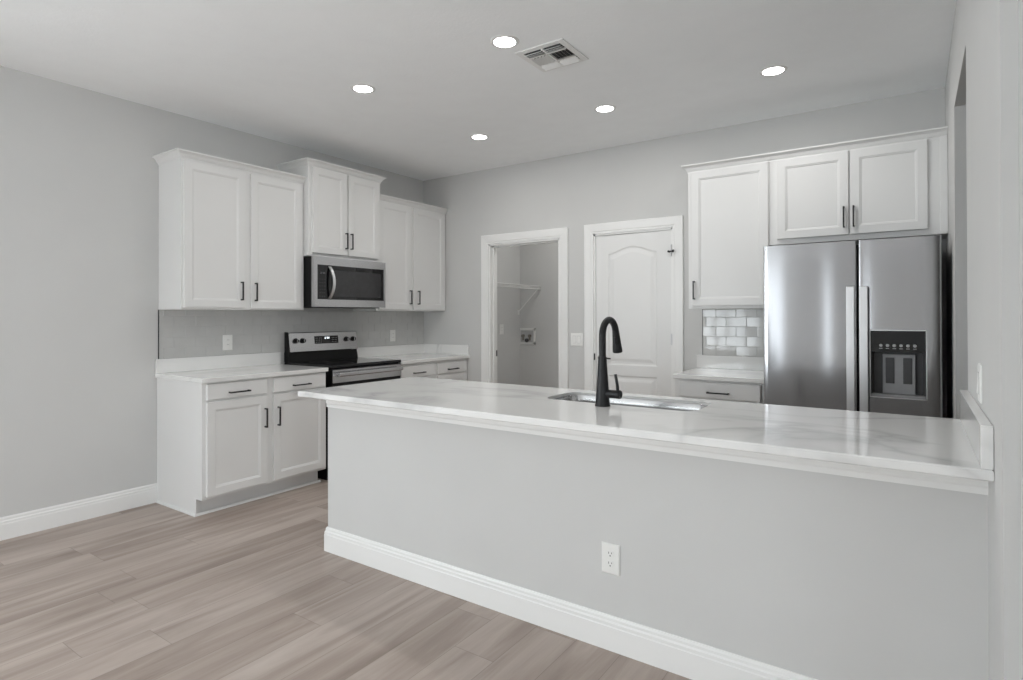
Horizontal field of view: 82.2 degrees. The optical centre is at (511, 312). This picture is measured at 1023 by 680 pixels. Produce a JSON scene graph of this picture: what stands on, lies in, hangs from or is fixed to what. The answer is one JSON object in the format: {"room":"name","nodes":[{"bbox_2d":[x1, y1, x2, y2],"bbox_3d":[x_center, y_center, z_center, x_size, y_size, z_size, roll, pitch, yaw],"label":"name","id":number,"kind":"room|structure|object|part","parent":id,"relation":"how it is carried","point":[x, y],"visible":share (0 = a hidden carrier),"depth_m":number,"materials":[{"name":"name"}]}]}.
{"room":"kitchen","nodes":[
{"label":"kitchen","id":0,"kind":"room"},
{"bbox_2d":[0,66,422,517],"bbox_3d":[-3.671,-0.065,2.629,0.115,2.807,9.596,0,0,35],"label":"wall","id":1,"kind":"structure","parent":0,"point":[79,174],"depth_m":3.80,"materials":[{"name":"grey paint"}]},
{"bbox_2d":[0,483,157,540],"bbox_3d":[-4.396,1.268,1.451,0.016,0.134,6.611,0,0,35],"label":"baseboard","id":2,"kind":"structure","parent":1,"relation":"attached to","point":[33,521],"depth_m":3.76,"materials":[{"name":"white paint"}]},
{"bbox_2d":[223,335,231,349],"bbox_3d":[-2.226,0.231,4.601,0.009,0.120,0.079,0,0,35],"label":"wall outlet","id":3,"kind":"object","parent":1,"relation":"attached to","point":[227,339],"visible":1,"depth_m":4.60,"materials":[{"name":"white plastic"}]},
{"bbox_2d":[226,338,229,346],"bbox_3d":[-2.224,0.231,4.600,0.004,0.069,0.035,0,0,35],"label":"receptacle","id":4,"kind":"object","parent":3,"relation":"attached to","point":[227,339],"depth_m":4.60,"materials":[{"name":"white plastic"}]},
{"bbox_2d":[152,148,306,310],"bbox_3d":[-2.108,-0.569,4.475,0.372,1.090,1.019,0,0,35],"label":"upper cabinet","id":5,"kind":"object","parent":1,"relation":"attached to","point":[231,231],"visible":1,"depth_m":4.28,"materials":[{"name":"white paint"}]},
{"bbox_3d":[-2.120,-0.545,4.203,0.020,1.012,0.444,0,0,35],"label":"door","id":6,"kind":"part","parent":5,"relation":"part of","materials":[{"name":"white paint"}]},
{"bbox_3d":[-2.113,-1.085,4.480,0.362,0.058,1.019,0,0,35],"label":"crown moulding","id":7,"kind":"part","parent":5,"relation":"part of","materials":[{"name":"white paint"}]},
{"bbox_3d":[-1.992,-0.163,4.341,0.032,0.138,0.010,0,0,35],"label":"handle","id":8,"kind":"part","parent":5,"relation":"part of","materials":[{"name":"black metal"}]},
{"bbox_3d":[-1.928,-0.159,4.433,0.032,0.138,0.010,0,0,35],"label":"handle","id":9,"kind":"part","parent":5,"relation":"part of","materials":[{"name":"black metal"}]},
{"bbox_3d":[-1.843,-0.542,4.605,0.020,1.016,0.440,0,0,35],"label":"door","id":10,"kind":"part","parent":5,"relation":"part of","materials":[{"name":"white paint"}]},
{"bbox_2d":[158,310,423,358],"bbox_3d":[-1.743,0.156,5.318,0.010,0.352,2.746,0,0,35],"label":"backsplash","id":11,"kind":"structure","parent":1,"relation":"attached to","point":[181,333],"depth_m":4.84,"materials":[{"name":"grey tile"}]},
{"bbox_3d":[-2.520,0.153,4.188,0.010,0.352,0.003,0,0,35],"label":"edge trim","id":12,"kind":"part","parent":11,"relation":"part of","materials":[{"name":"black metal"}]},
{"bbox_2d":[276,157,386,261],"bbox_3d":[-1.573,-0.863,5.202,0.432,0.789,0.864,0,0,35],"label":"upper cabinet","id":13,"kind":"object","parent":1,"relation":"attached to","point":[341,204],"visible":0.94,"depth_m":5.03,"materials":[{"name":"white paint"}]},
{"bbox_3d":[-1.533,-0.848,4.952,0.020,0.705,0.349,0,0,35],"label":"door","id":14,"kind":"part","parent":13,"relation":"part of","materials":[{"name":"white paint"}]},
{"bbox_3d":[-1.577,-1.228,5.206,0.422,0.058,0.864,0,0,35],"label":"crown moulding","id":15,"kind":"part","parent":13,"relation":"part of","materials":[{"name":"white paint"}]},
{"bbox_2d":[303,256,384,308],"bbox_3d":[-1.541,-0.253,5.180,0.496,0.418,0.778,0,0,35],"label":"microwave oven","id":16,"kind":"object","parent":13,"relation":"attached to","point":[328,282],"visible":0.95,"depth_m":4.99,"materials":[{"name":"silver metal"}]},
{"bbox_3d":[-1.492,-0.254,4.864,0.064,0.266,0.028,0,0,20],"label":"door handle","id":17,"kind":"part","parent":16,"relation":"part of","materials":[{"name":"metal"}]},
{"bbox_3d":[-1.389,-0.254,5.083,0.030,0.284,0.722,0,0,35],"label":"glass door","id":18,"kind":"part","parent":16,"relation":"part of","materials":[{"name":"black glass"}]},
{"bbox_3d":[-1.422,-0.621,5.067,0.032,0.138,0.010,0,0,35],"label":"handle","id":19,"kind":"part","parent":13,"relation":"part of","materials":[{"name":"black metal"}]},
{"bbox_3d":[-1.390,-0.621,5.113,0.032,0.138,0.010,0,0,35],"label":"handle","id":20,"kind":"part","parent":13,"relation":"part of","materials":[{"name":"black metal"}]},
{"bbox_3d":[-1.325,-0.847,5.255,0.020,0.705,0.349,0,0,35],"label":"door","id":21,"kind":"part","parent":13,"relation":"part of","materials":[{"name":"white paint"}]},
{"bbox_2d":[390,330,394,341],"bbox_3d":[-1.226,0.233,6.054,0.009,0.120,0.079,0,0,35],"label":"wall outlet","id":22,"kind":"object","parent":1,"relation":"attached to","point":[392,332],"visible":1,"depth_m":6.04,"materials":[{"name":"white plastic"}]},
{"bbox_2d":[353,194,447,311],"bbox_3d":[-1.095,-0.564,5.944,0.370,1.090,0.982,0,0,35],"label":"upper cabinet","id":23,"kind":"object","parent":1,"relation":"attached to","point":[412,233],"visible":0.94,"depth_m":5.85,"materials":[{"name":"white paint"}]},
{"bbox_3d":[-1.122,-0.542,5.652,0.020,1.016,0.411,0,0,35],"label":"door","id":24,"kind":"part","parent":23,"relation":"part of","materials":[{"name":"white paint"}]},
{"bbox_3d":[-0.992,-0.155,5.793,0.032,0.138,0.010,0,0,35],"label":"handle","id":25,"kind":"part","parent":23,"relation":"part of","materials":[{"name":"black metal"}]},
{"bbox_3d":[-1.100,-1.080,5.949,0.360,0.058,0.982,0,0,35],"label":"crown moulding","id":26,"kind":"part","parent":23,"relation":"part of","materials":[{"name":"white paint"}]},
{"bbox_3d":[-0.927,-0.154,5.886,0.032,0.138,0.010,0,0,35],"label":"handle","id":27,"kind":"part","parent":23,"relation":"part of","materials":[{"name":"black metal"}]},
{"bbox_3d":[-0.851,-0.540,6.046,0.020,1.018,0.461,0,0,35],"label":"door","id":28,"kind":"part","parent":23,"relation":"part of","materials":[{"name":"white paint"}]},
{"bbox_2d":[0,478,691,679],"bbox_3d":[-0.254,1.371,0.729,7.897,0.100,11.320,0,0,35],"label":"floor","id":29,"kind":"structure","parent":0,"point":[251,590],"depth_m":2.60,"materials":[{"name":"beige wood"}]},
{"bbox_2d":[156,372,325,516],"bbox_3d":[-1.980,0.902,4.388,0.663,0.884,0.991,0,0,35],"label":"base cabinet","id":30,"kind":"object","parent":29,"relation":"on","point":[225,444],"visible":0.98,"depth_m":4.08,"materials":[{"name":"white paint"}]},
{"bbox_3d":[-1.878,0.523,4.028,0.020,0.106,0.434,0,0,35],"label":"drawer","id":31,"kind":"part","parent":30,"relation":"part of","materials":[{"name":"white paint"}]},
{"bbox_3d":[-1.877,0.900,4.026,0.020,0.620,0.434,0,0,35],"label":"door","id":32,"kind":"part","parent":30,"relation":"part of","materials":[{"name":"white paint"}]},
{"bbox_3d":[-2.026,1.288,4.418,0.549,0.112,0.991,0,0,35],"label":"shoe moulding","id":33,"kind":"part","parent":30,"relation":"part of","materials":[{"name":"white paint"}]},
{"bbox_3d":[-1.857,0.536,4.014,0.032,0.010,0.146,0,0,35],"label":"handle","id":34,"kind":"part","parent":30,"relation":"part of","materials":[{"name":"black metal"}]},
{"bbox_2d":[155,352,327,382],"bbox_3d":[-1.989,0.394,4.396,0.647,0.132,0.991,0,0,35],"label":"countertop","id":35,"kind":"structure","parent":30,"relation":"on","point":[220,368],"depth_m":4.38,"materials":[{"name":"white stone"}]},
{"bbox_3d":[-1.745,0.746,4.175,0.032,0.138,0.010,0,0,35],"label":"handle","id":36,"kind":"part","parent":30,"relation":"part of","materials":[{"name":"black metal"}]},
{"bbox_3d":[-1.687,0.748,4.260,0.032,0.138,0.010,0,0,35],"label":"handle","id":37,"kind":"part","parent":30,"relation":"part of","materials":[{"name":"black metal"}]},
{"bbox_3d":[-1.598,0.524,4.436,0.020,0.106,0.454,0,0,35],"label":"drawer","id":38,"kind":"part","parent":30,"relation":"part of","materials":[{"name":"white paint"}]},
{"bbox_3d":[-1.597,0.901,4.434,0.020,0.620,0.454,0,0,35],"label":"door","id":39,"kind":"part","parent":30,"relation":"part of","materials":[{"name":"white paint"}]},
{"bbox_2d":[284,331,402,479],"bbox_3d":[-1.443,0.754,5.119,0.694,1.183,0.759,0,0,35],"label":"range","id":40,"kind":"object","parent":29,"relation":"on","point":[336,351],"visible":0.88,"depth_m":5.07,"materials":[{"name":"silver metal"}]},
{"bbox_3d":[-1.700,0.254,5.304,0.066,0.170,0.738,0,0,35],"label":"control panel","id":41,"kind":"part","parent":40,"relation":"part of","materials":[{"name":"metal"}]},
{"bbox_2d":[284,357,400,367],"bbox_3d":[-1.465,0.430,5.135,0.628,0.025,0.759,0,0,35],"label":"cooktop","id":42,"kind":"object","parent":40,"relation":"in","point":[329,362],"depth_m":5.05,"materials":[{"name":"black glass"}]},
{"bbox_3d":[-1.220,0.762,4.965,0.034,0.625,0.748,0,0,35],"label":"oven door","id":43,"kind":"part","parent":40,"relation":"part of","materials":[{"name":"silver metal"}]},
{"bbox_3d":[-1.181,0.491,4.940,0.057,0.034,0.696,0,0,35],"label":"oven handle","id":44,"kind":"part","parent":40,"relation":"part of","materials":[{"name":"metal"}]},
{"bbox_2d":[401,358,466,380],"bbox_3d":[-0.970,0.907,5.854,0.663,0.884,0.978,0,0,35],"label":"base cabinet","id":45,"kind":"object","parent":29,"relation":"on","point":[454,369],"visible":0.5,"depth_m":5.72,"materials":[{"name":"white paint"}]},
{"bbox_2d":[357,344,469,363],"bbox_3d":[-0.979,0.399,5.862,0.647,0.132,0.983,0,0,35],"label":"countertop","id":46,"kind":"structure","parent":45,"relation":"on","point":[410,353],"depth_m":6.03,"materials":[{"name":"white stone"}]},
{"bbox_3d":[-0.875,0.541,5.485,0.020,0.106,0.451,0,0,35],"label":"drawer","id":47,"kind":"part","parent":45,"relation":"part of","materials":[{"name":"white paint"}]},
{"bbox_3d":[-0.600,0.543,5.885,0.020,0.106,0.433,0,0,35],"label":"drawer","id":48,"kind":"part","parent":45,"relation":"part of","materials":[{"name":"white paint"}]},
{"bbox_3d":[-0.599,0.913,5.883,0.020,0.606,0.433,0,0,35],"label":"door","id":49,"kind":"part","parent":45,"relation":"part of","materials":[{"name":"white paint"}]},
{"bbox_2d":[675,378,763,403],"bbox_3d":[1.591,0.901,4.283,0.615,0.868,0.663,0,0,35],"label":"base cabinet","id":50,"kind":"object","parent":29,"relation":"on","point":[684,388],"visible":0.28,"depth_m":4.03,"materials":[{"name":"white paint"}]},
{"bbox_3d":[1.414,0.551,4.024,0.148,0.010,0.032,0,0,35],"label":"handle","id":51,"kind":"part","parent":50,"relation":"part of","materials":[{"name":"black metal"}]},
{"bbox_2d":[673,355,763,383],"bbox_3d":[1.590,0.401,4.296,0.652,0.132,0.647,0,0,35],"label":"countertop","id":52,"kind":"structure","parent":50,"relation":"on","point":[745,369],"depth_m":4.46,"materials":[{"name":"white stone"}]},
{"bbox_2d":[763,235,942,417],"bbox_3d":[2.172,0.442,3.741,0.908,1.737,0.844,0,0,35],"label":"refrigerator","id":53,"kind":"object","parent":29,"relation":"on","point":[848,325],"visible":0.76,"depth_m":3.39,"materials":[{"name":"metal"}]},
{"bbox_3d":[1.820,0.410,3.583,0.508,1.662,0.076,0,0,35],"label":"door","id":54,"kind":"part","parent":53,"relation":"part of","materials":[{"name":"metal"}]},
{"bbox_3d":[1.970,0.408,3.403,0.042,1.123,0.058,0,0,35],"label":"handle","id":55,"kind":"part","parent":53,"relation":"part of","materials":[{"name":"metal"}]},
{"bbox_3d":[2.024,0.408,3.366,0.043,1.123,0.058,0,0,35],"label":"handle","id":56,"kind":"part","parent":53,"relation":"part of","materials":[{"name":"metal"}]},
{"bbox_3d":[2.188,0.161,3.322,0.258,0.120,0.062,0,0,35],"label":"control panel","id":57,"kind":"part","parent":53,"relation":"part of","materials":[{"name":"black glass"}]},
{"bbox_3d":[2.198,0.408,3.323,0.390,1.662,0.075,0,0,35],"label":"door","id":58,"kind":"part","parent":53,"relation":"part of","materials":[{"name":"metal"}]},
{"bbox_3d":[0.404,0.889,2.828,2.880,0.882,0.610,0,0,35],"label":"base cabinet","id":59,"kind":"object","parent":29,"relation":"on","visible":0},
{"bbox_2d":[298,377,993,481],"bbox_3d":[0.301,0.374,2.714,2.918,0.144,0.901,0,0,35],"label":"countertop","id":60,"kind":"structure","parent":59,"relation":"on","point":[963,447],"depth_m":2.20,"materials":[{"name":"white stone"}]},
{"bbox_2d":[595,317,621,406],"bbox_3d":[0.472,0.216,2.673,0.123,0.399,0.220,0,0,35],"label":"kitchen faucet","id":61,"kind":"object","parent":60,"relation":"on","point":[603,393],"visible":1,"depth_m":2.61,"materials":[{"name":"black metal"}]},
{"bbox_3d":[0.447,0.111,2.684,0.031,0.189,0.170,0,0,35],"label":"spout","id":62,"kind":"part","parent":61,"relation":"part of","materials":[{"name":"black metal"}]},
{"bbox_3d":[0.464,0.311,2.585,0.024,0.085,0.015,0,0,20],"label":"lever","id":63,"kind":"part","parent":61,"relation":"part of","materials":[{"name":"black metal"}]},
{"bbox_2d":[554,395,706,410],"bbox_3d":[0.546,0.537,2.789,0.796,0.218,0.369,0,0,35],"label":"sink","id":64,"kind":"object","parent":60,"relation":"in","point":[580,398],"visible":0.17,"depth_m":2.90,"materials":[{"name":"metal"}]},
{"bbox_2d":[0,0,955,180],"bbox_3d":[-0.124,-1.535,0.941,7.897,0.100,10.840,0,0,35],"label":"ceiling","id":65,"kind":"structure","parent":0,"point":[284,71],"depth_m":3.43,"materials":[{"name":"paint"}]},
{"bbox_2d":[350,84,375,92],"bbox_3d":[-0.971,-1.465,3.835,0.160,0.006,0.160,0,0,35],"label":"recessed light","id":66,"kind":"object","parent":65,"relation":"in","point":[360,88],"visible":1,"depth_m":3.82,"materials":[{"name":"white paint"}]},
{"bbox_2d":[470,134,488,139],"bbox_3d":[-0.266,-1.462,4.875,0.160,0.006,0.160,0,0,35],"label":"recessed light","id":67,"kind":"object","parent":65,"relation":"in","point":[474,136],"visible":1,"depth_m":4.86,"materials":[{"name":"white paint"}]},
{"bbox_2d":[490,35,518,48],"bbox_3d":[-0.037,-1.471,3.185,0.160,0.006,0.160,0,0,35],"label":"recessed light","id":68,"kind":"object","parent":65,"relation":"in","point":[499,41],"visible":1,"depth_m":3.17,"materials":[{"name":"white paint"}]},
{"bbox_2d":[515,38,588,71],"bbox_3d":[0.233,-1.463,3.357,0.310,0.021,0.310,0,0,35],"label":"ceiling vent","id":69,"kind":"object","parent":65,"relation":"in","point":[558,53],"visible":1,"depth_m":3.34,"materials":[{"name":"white metal"}]},
{"bbox_2d":[594,105,615,112],"bbox_3d":[0.673,-1.467,4.216,0.160,0.006,0.160,0,0,35],"label":"recessed light","id":70,"kind":"object","parent":65,"relation":"in","point":[601,108],"visible":1,"depth_m":4.20,"materials":[{"name":"white paint"}]},
{"bbox_2d":[759,65,787,75],"bbox_3d":[1.593,-1.473,3.571,0.160,0.006,0.160,0,0,35],"label":"recessed light","id":71,"kind":"object","parent":65,"relation":"in","point":[773,70],"visible":1,"depth_m":3.56,"materials":[{"name":"white paint"}]},
{"bbox_2d":[497,243,558,387],"bbox_3d":[0.560,-0.056,6.281,2.000,2.807,1.219,0,0,35],"label":"wall","id":72,"kind":"structure","parent":0,"point":[536,264],"depth_m":7.03,"materials":[{"name":"grey paint"}]},
{"bbox_2d":[497,282,540,314],"bbox_3d":[-0.054,-0.154,6.705,0.306,0.346,0.987,0,0,35],"label":"wire shelf","id":73,"kind":"object","parent":72,"relation":"attached to","point":[509,285],"visible":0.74,"depth_m":6.80,"materials":[{"name":"white metal"}]},
{"bbox_2d":[520,328,535,344],"bbox_3d":[0.183,0.282,7.140,0.250,0.200,0.030,0,0,35],"label":"washer outlet box","id":74,"kind":"object","parent":72,"relation":"attached to","point":[527,335],"visible":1,"depth_m":7.13,"materials":[{"name":"white plastic"}]},
{"bbox_2d":[328,407,988,679],"bbox_3d":[0.192,0.888,2.530,2.896,0.882,0.115,0,0,35],"label":"wall","id":75,"kind":"structure","parent":0,"point":[819,576],"depth_m":2.12,"materials":[{"name":"grey paint"}]},
{"bbox_2d":[324,526,816,679],"bbox_3d":[0.182,1.263,2.526,2.912,0.134,0.130,0,0,35],"label":"baseboard","id":76,"kind":"structure","parent":75,"relation":"attached to","point":[678,655],"depth_m":2.42,"materials":[{"name":"white paint"}]},
{"bbox_2d":[602,541,619,575],"bbox_3d":[0.391,0.971,2.316,0.079,0.120,0.009,0,0,35],"label":"wall outlet","id":77,"kind":"object","parent":75,"relation":"attached to","point":[610,552],"visible":1,"depth_m":2.31,"materials":[{"name":"white plastic"}]},
{"bbox_2d":[606,560,613,567],"bbox_3d":[0.390,0.990,2.314,0.033,0.027,0.004,0,0,35],"label":"receptacle","id":78,"kind":"object","parent":77,"relation":"attached to","point":[609,563],"depth_m":2.31,"materials":[{"name":"white plastic"}]},
{"bbox_2d":[606,550,613,557],"bbox_3d":[0.390,0.951,2.315,0.033,0.027,0.004,0,0,35],"label":"receptacle","id":79,"kind":"object","parent":77,"relation":"attached to","point":[609,553],"depth_m":2.31,"materials":[{"name":"white plastic"}]},
{"bbox_2d":[326,400,987,494],"bbox_3d":[0.152,0.483,2.477,2.898,0.076,0.018,0,0,35],"label":"trim","id":80,"kind":"structure","parent":75,"relation":"attached to","point":[872,473],"depth_m":2.09,"materials":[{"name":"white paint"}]},
{"bbox_2d":[423,87,946,417],"bbox_3d":[0.969,-0.063,5.190,4.624,2.807,0.115,0,0,35],"label":"wall","id":81,"kind":"structure","parent":0,"point":[645,179],"depth_m":5.27,"materials":[{"name":"grey paint"}]},
{"bbox_2d":[481,227,568,388],"bbox_3d":[0.141,0.278,5.747,1.007,2.135,0.135,0,0,35],"label":"door frame","id":82,"kind":"structure","parent":81,"relation":"in","point":[489,243],"depth_m":5.86,"materials":[{"name":"white paint"}]},
{"bbox_2d":[571,333,582,345],"bbox_3d":[0.597,0.243,5.368,0.124,0.120,0.011,0,0,35],"label":"light switch","id":83,"kind":"object","parent":81,"relation":"attached to","point":[576,338],"visible":1,"depth_m":5.37,"materials":[{"name":"white plastic"}]},
{"bbox_2d":[584,215,683,396],"bbox_3d":[1.060,0.270,5.096,0.907,2.140,0.163,0,0,35],"label":"door","id":84,"kind":"structure","parent":81,"relation":"in","point":[634,269],"depth_m":5.05,"materials":[{"name":"white paint"}]},
{"bbox_2d":[681,153,770,308],"bbox_3d":[1.645,-0.577,4.426,0.619,1.088,0.378,0,0,35],"label":"upper cabinet","id":85,"kind":"object","parent":81,"relation":"attached to","point":[729,199],"visible":0.93,"depth_m":4.28,"materials":[{"name":"white paint"}]},
{"bbox_3d":[1.369,-0.171,4.405,0.010,0.138,0.032,0,0,35],"label":"handle","id":86,"kind":"part","parent":85,"relation":"part of","materials":[{"name":"black metal"}]},
{"bbox_3d":[1.647,-1.091,4.433,0.619,0.058,0.368,0,0,35],"label":"crown moulding","id":87,"kind":"part","parent":85,"relation":"part of","materials":[{"name":"white paint"}]},
{"bbox_2d":[702,309,763,356],"bbox_3d":[1.790,0.152,4.547,0.611,0.368,0.010,0,0,35],"label":"backsplash","id":88,"kind":"structure","parent":81,"relation":"attached to","point":[725,332],"depth_m":4.58,"materials":[{"name":"grey tile"}]},
{"bbox_3d":[1.539,0.153,4.720,0.003,0.368,0.010,0,0,35],"label":"edge trim","id":89,"kind":"part","parent":88,"relation":"part of","materials":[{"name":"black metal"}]},
{"bbox_2d":[768,126,947,245],"bbox_3d":[2.315,-0.802,3.965,1.008,0.644,0.376,0,0,35],"label":"upper cabinet","id":90,"kind":"object","parent":81,"relation":"attached to","point":[892,185],"visible":0.98,"depth_m":3.81,"materials":[{"name":"white paint"}]},
{"bbox_3d":[2.037,-0.791,3.979,0.434,0.550,0.020,0,0,35],"label":"door","id":91,"kind":"part","parent":90,"relation":"part of","materials":[{"name":"white paint"}]},
{"bbox_3d":[2.226,-0.631,3.817,0.010,0.138,0.032,0,0,35],"label":"handle","id":92,"kind":"part","parent":90,"relation":"part of","materials":[{"name":"black metal"}]},
{"bbox_3d":[2.317,-1.095,3.970,1.008,0.058,0.366,0,0,35],"label":"crown moulding","id":93,"kind":"part","parent":90,"relation":"part of","materials":[{"name":"white paint"}]},
{"bbox_3d":[2.394,-0.793,3.733,0.415,0.550,0.020,0,0,35],"label":"door","id":94,"kind":"part","parent":90,"relation":"part of","materials":[{"name":"white paint"}]},
{"bbox_2d":[945,0,1022,679],"bbox_3d":[1.832,-0.079,2.248,0.135,2.807,3.981,0,0,35],"label":"wall","id":95,"kind":"structure","parent":0,"point":[984,84],"depth_m":1.51,"materials":[{"name":"grey paint"}]},
{"bbox_2d":[976,363,981,403],"bbox_3d":[1.449,0.217,1.818,0.011,0.120,0.079,0,0,35],"label":"light switch","id":96,"kind":"object","parent":95,"relation":"attached to","point":[979,365],"visible":1,"depth_m":1.79,"materials":[{"name":"white plastic"}]}
]}

